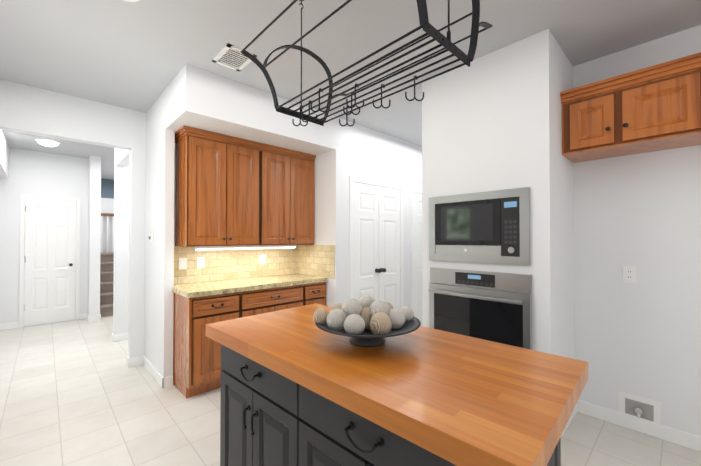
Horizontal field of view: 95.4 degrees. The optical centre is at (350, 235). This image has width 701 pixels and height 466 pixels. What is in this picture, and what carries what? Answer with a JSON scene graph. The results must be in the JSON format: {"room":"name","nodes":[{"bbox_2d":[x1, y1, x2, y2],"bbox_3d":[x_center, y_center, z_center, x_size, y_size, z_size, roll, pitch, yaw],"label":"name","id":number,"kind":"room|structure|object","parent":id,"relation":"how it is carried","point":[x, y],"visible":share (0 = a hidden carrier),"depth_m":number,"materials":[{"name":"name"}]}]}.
{"room":"kitchen","nodes":[
{"label":"kitchen","id":0,"kind":"room"},
{"bbox_2d":[101,179,113,198],"bbox_3d":[-5.341,-1.076,7.722,1.610,0.440,0.120,1,-1,-44],"label":"wall","id":1,"kind":"structure","parent":0,"point":[107,188],"depth_m":7.37,"materials":[{"name":"blue"}]},
{"bbox_2d":[0,316,700,465],"bbox_3d":[-1.267,1.448,3.551,6.900,0.100,12.100,1,-1,-44],"label":"floor","id":2,"kind":"structure","parent":0,"point":[77,393],"depth_m":2.42,"materials":[{"name":"tile"}]},
{"bbox_2d":[100,213,113,316],"bbox_3d":[-4.531,0.434,6.857,1.595,2.000,2.215,1,-1,-44],"label":"stairs","id":3,"kind":"structure","parent":2,"relation":"on","point":[106,279],"depth_m":6.24,"materials":[{"name":"brown carpet"}]},
{"bbox_2d":[173,290,243,397],"bbox_3d":[-1.381,0.958,3.031,0.460,0.870,0.597,1,-1,-44],"label":"base cabinet","id":4,"kind":"object","parent":2,"relation":"on","point":[198,307],"depth_m":2.78,"materials":[{"name":"brown wood"}]},
{"bbox_2d":[172,274,327,297],"bbox_3d":[-1.015,0.506,3.378,1.505,0.042,0.608,1,-1,-44],"label":"countertop","id":5,"kind":"structure","parent":4,"relation":"on","point":[185,290],"depth_m":3.14,"materials":[{"name":"beige stone"}]},
{"bbox_2d":[244,282,307,316],"bbox_3d":[-0.967,0.962,3.427,0.756,0.870,0.597,1,-1,-44],"label":"base cabinet","id":6,"kind":"object","parent":2,"relation":"on","point":[267,299],"depth_m":3.22,"materials":[{"name":"brown wood"}]},
{"bbox_2d":[308,282,325,304],"bbox_3d":[-0.598,0.966,3.781,0.338,0.870,0.597,1,-1,-44],"label":"base cabinet","id":7,"kind":"object","parent":2,"relation":"on","point":[316,290],"depth_m":3.59,"materials":[{"name":"brown wood"}]},
{"bbox_2d":[209,335,560,465],"bbox_3d":[0.046,0.945,1.348,1.352,0.860,0.691,-1,-1,44],"label":"kitchen island","id":8,"kind":"object","parent":2,"relation":"on","point":[299,387],"depth_m":1.15,"materials":[{"name":"grey"}]},
{"bbox_2d":[205,303,587,465],"bbox_3d":[0.051,0.485,1.390,1.500,0.060,0.740,-1,-1,44],"label":"island countertop","id":9,"kind":"structure","parent":8,"relation":"on","point":[480,402],"depth_m":1.00,"materials":[{"name":"brown wood"}]},
{"bbox_2d":[313,295,420,346],"bbox_3d":[0.072,0.361,1.370,0.448,0.187,0.448,1,-1,-44],"label":"decorative bowl","id":10,"kind":"object","parent":9,"relation":"on","point":[366,321],"visible":1,"depth_m":1.31,"materials":[{"name":"grey"}]},
{"bbox_2d":[0,25,700,436],"bbox_3d":[-1.232,0.028,3.544,6.720,2.740,11.820,1,-1,-44],"label":"wall","id":11,"kind":"structure","parent":0,"point":[490,121],"depth_m":2.51,"materials":[{"name":"paint"}]},
{"bbox_2d":[0,322,18,329],"bbox_3d":[-5.197,1.364,4.762,0.339,0.095,0.014,1,-1,-44],"label":"baseboard","id":12,"kind":"structure","parent":11,"relation":"attached to","point":[12,325],"depth_m":4.81,"materials":[{"name":"white wood"}]},
{"bbox_2d":[19,194,79,327],"bbox_3d":[-4.817,0.393,5.135,0.705,2.046,0.016,1,-1,-44],"label":"door frame","id":13,"kind":"structure","parent":11,"relation":"attached to","point":[22,196],"depth_m":4.93,"materials":[{"name":"white wood"}]},
{"bbox_2d":[24,198,75,325],"bbox_3d":[-4.794,0.413,5.109,0.597,1.980,0.082,1,-1,-44],"label":"hall door","id":14,"kind":"structure","parent":11,"relation":"in","point":[50,260],"depth_m":5.12,"materials":[{"name":"white wood"}]},
{"bbox_2d":[83,313,91,321],"bbox_3d":[-4.389,1.370,5.322,0.060,0.095,0.324,1,-1,-44],"label":"baseboard","id":15,"kind":"structure","parent":11,"relation":"attached to","point":[85,316],"depth_m":5.27,"materials":[{"name":"white wood"}]},
{"bbox_2d":[112,333,127,341],"bbox_3d":[-2.533,1.364,4.755,1.624,0.095,0.018,1,-1,-44],"label":"baseboard","id":16,"kind":"structure","parent":11,"relation":"attached to","point":[124,336],"depth_m":4.24,"materials":[{"name":"white wood"}]},
{"bbox_2d":[149,233,153,241],"bbox_3d":[-2.032,0.020,3.249,0.024,0.090,0.100,1,-1,-44],"label":"switch","id":17,"kind":"object","parent":11,"relation":"attached to","point":[151,235],"visible":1,"depth_m":3.22,"materials":[{"name":"white plastic"}]},
{"bbox_2d":[139,355,168,388],"bbox_3d":[-2.007,1.348,3.235,0.048,0.095,0.914,1,-1,-44],"label":"baseboard","id":18,"kind":"structure","parent":11,"relation":"attached to","point":[163,382],"depth_m":3.10,"materials":[{"name":"white wood"}]},
{"bbox_2d":[175,129,270,246],"bbox_3d":[-1.306,-0.412,3.276,0.796,1.035,0.367,1,-1,-44],"label":"upper cabinet","id":19,"kind":"object","parent":11,"relation":"attached to","point":[232,191],"depth_m":3.09,"materials":[{"name":"brown wood"}]},
{"bbox_2d":[174,245,334,284],"bbox_3d":[-0.968,0.296,3.344,1.490,0.377,0.730,1,-1,-44],"label":"backsplash","id":20,"kind":"structure","parent":11,"relation":"attached to","point":[231,264],"depth_m":3.64,"materials":[{"name":"tile"}]},
{"bbox_2d":[179,258,186,269],"bbox_3d":[-1.662,0.279,3.166,0.072,0.115,0.009,1,-1,-44],"label":"outlet","id":21,"kind":"object","parent":20,"relation":"attached to","point":[183,262],"depth_m":3.16,"materials":[{"name":"white plastic"}]},
{"bbox_2d":[197,257,204,267],"bbox_3d":[-1.539,0.281,3.284,0.072,0.115,0.009,1,-1,-44],"label":"outlet","id":22,"kind":"object","parent":20,"relation":"attached to","point":[200,260],"depth_m":3.28,"materials":[{"name":"white plastic"}]},
{"bbox_2d":[260,255,265,264],"bbox_3d":[-1.034,0.286,3.769,0.072,0.115,0.008,1,-1,-44],"label":"outlet","id":23,"kind":"object","parent":20,"relation":"attached to","point":[262,257],"depth_m":3.76,"materials":[{"name":"white plastic"}]},
{"bbox_2d":[271,149,314,244],"bbox_3d":[-0.842,-0.407,3.720,0.796,1.035,0.367,1,-1,-44],"label":"upper cabinet","id":24,"kind":"object","parent":11,"relation":"attached to","point":[292,174],"depth_m":3.63,"materials":[{"name":"brown wood"}]},
{"bbox_2d":[195,245,295,249],"bbox_3d":[-1.052,0.124,3.370,1.100,0.034,0.060,1,-1,-44],"label":"under-cabinet light","id":25,"kind":"object","parent":24,"relation":"attached to","point":[239,247],"visible":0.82,"depth_m":3.27,"materials":[{"name":"white plastic"}]},
{"bbox_2d":[349,176,402,307],"bbox_3d":[0.360,0.355,4.071,1.019,2.098,0.016,1,-1,-44],"label":"door frame","id":26,"kind":"structure","parent":11,"relation":"attached to","point":[352,179],"depth_m":3.76,"materials":[{"name":"white wood"}]},
{"bbox_2d":[354,182,399,309],"bbox_3d":[0.385,0.382,4.045,0.887,2.020,0.086,1,-1,-44],"label":"pantry door","id":27,"kind":"structure","parent":11,"relation":"in","point":[376,243],"depth_m":4.05,"materials":[{"name":"white wood"}]},
{"bbox_2d":[411,187,421,312],"bbox_3d":[1.189,0.364,4.866,0.892,2.098,0.016,1,-1,-44],"label":"door frame","id":28,"kind":"structure","parent":11,"relation":"attached to","point":[413,190],"depth_m":4.57,"materials":[{"name":"white wood"}]},
{"bbox_2d":[414,192,422,325],"bbox_3d":[1.188,0.391,4.867,0.760,2.020,0.010,1,-1,-44],"label":"door","id":29,"kind":"structure","parent":11,"relation":"in","point":[418,310],"depth_m":4.67,"materials":[{"name":"white wood"}]},
{"bbox_2d":[429,187,529,265],"bbox_3d":[0.942,-0.058,2.438,0.022,0.532,0.774,1,-1,-44],"label":"built-in microwave","id":30,"kind":"object","parent":11,"relation":"attached to","point":[497,222],"visible":1,"depth_m":2.38,"materials":[{"name":"silver metal"}]},
{"bbox_2d":[428,267,531,349],"bbox_3d":[0.922,0.627,2.397,0.096,0.717,0.773,1,-1,-44],"label":"built-in oven","id":31,"kind":"object","parent":11,"relation":"attached to","point":[499,316],"visible":0.83,"depth_m":2.36,"materials":[{"name":"silver metal"}]},
{"bbox_2d":[561,400,578,436],"bbox_3d":[1.531,1.337,2.274,0.649,0.095,0.018,1,-1,-44],"label":"baseboard","id":32,"kind":"structure","parent":11,"relation":"attached to","point":[576,409],"depth_m":2.40,"materials":[{"name":"white wood"}]},
{"bbox_2d":[623,266,635,282],"bbox_3d":[2.007,0.280,2.294,0.007,0.120,0.072,1,-1,-44],"label":"wall outlet","id":33,"kind":"object","parent":11,"relation":"attached to","point":[629,274],"visible":1,"depth_m":2.29,"materials":[{"name":"white plastic"}]},
{"bbox_2d":[560,52,700,162],"bbox_3d":[1.994,-0.803,2.017,0.422,0.440,1.058,1,-1,-44],"label":"upper cabinet","id":34,"kind":"object","parent":11,"relation":"attached to","point":[657,107],"visible":1,"depth_m":2.02,"materials":[{"name":"brown wood"}]},
{"bbox_2d":[579,400,700,451],"bbox_3d":[2.806,1.328,1.444,0.014,0.095,2.980,1,-1,-44],"label":"baseboard","id":35,"kind":"structure","parent":11,"relation":"attached to","point":[678,437],"depth_m":2.23,"materials":[{"name":"white wood"}]},
{"bbox_2d":[619,391,660,424],"bbox_3d":[2.028,1.229,2.244,0.034,0.180,0.220,1,-1,-44],"label":"outlet box","id":36,"kind":"object","parent":11,"relation":"attached to","point":[640,407],"visible":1,"depth_m":2.24,"materials":[{"name":"white plastic"}]},
{"bbox_2d":[0,0,700,179],"bbox_3d":[-1.267,-1.401,3.582,6.900,0.120,12.100,1,-1,-44],"label":"ceiling","id":37,"kind":"structure","parent":0,"point":[138,55],"depth_m":2.21,"materials":[{"name":"paint"}]},
{"bbox_2d":[35,138,59,146],"bbox_3d":[-4.012,-1.297,4.531,0.670,0.068,0.590,1,-1,-44],"label":"hall ceiling light","id":38,"kind":"object","parent":37,"relation":"attached to","point":[48,142],"visible":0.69,"depth_m":4.45,"materials":[{"name":"white glass"}]},
{"bbox_2d":[212,43,256,71],"bbox_3d":[-0.888,-1.349,2.434,0.220,0.008,0.300,1,-1,-44],"label":"ceiling vent","id":39,"kind":"object","parent":37,"relation":"in","point":[231,56],"visible":0.92,"depth_m":2.43,"materials":[{"name":"white metal"}]},
{"bbox_2d":[241,0,491,126],"bbox_3d":[0.037,-0.972,1.489,0.711,0.783,0.960,1,-1,-44],"label":"pot rack","id":40,"kind":"object","parent":37,"relation":"hanging from","point":[434,33],"visible":1,"depth_m":1.41,"materials":[{"name":"grey metal"}]}
]}

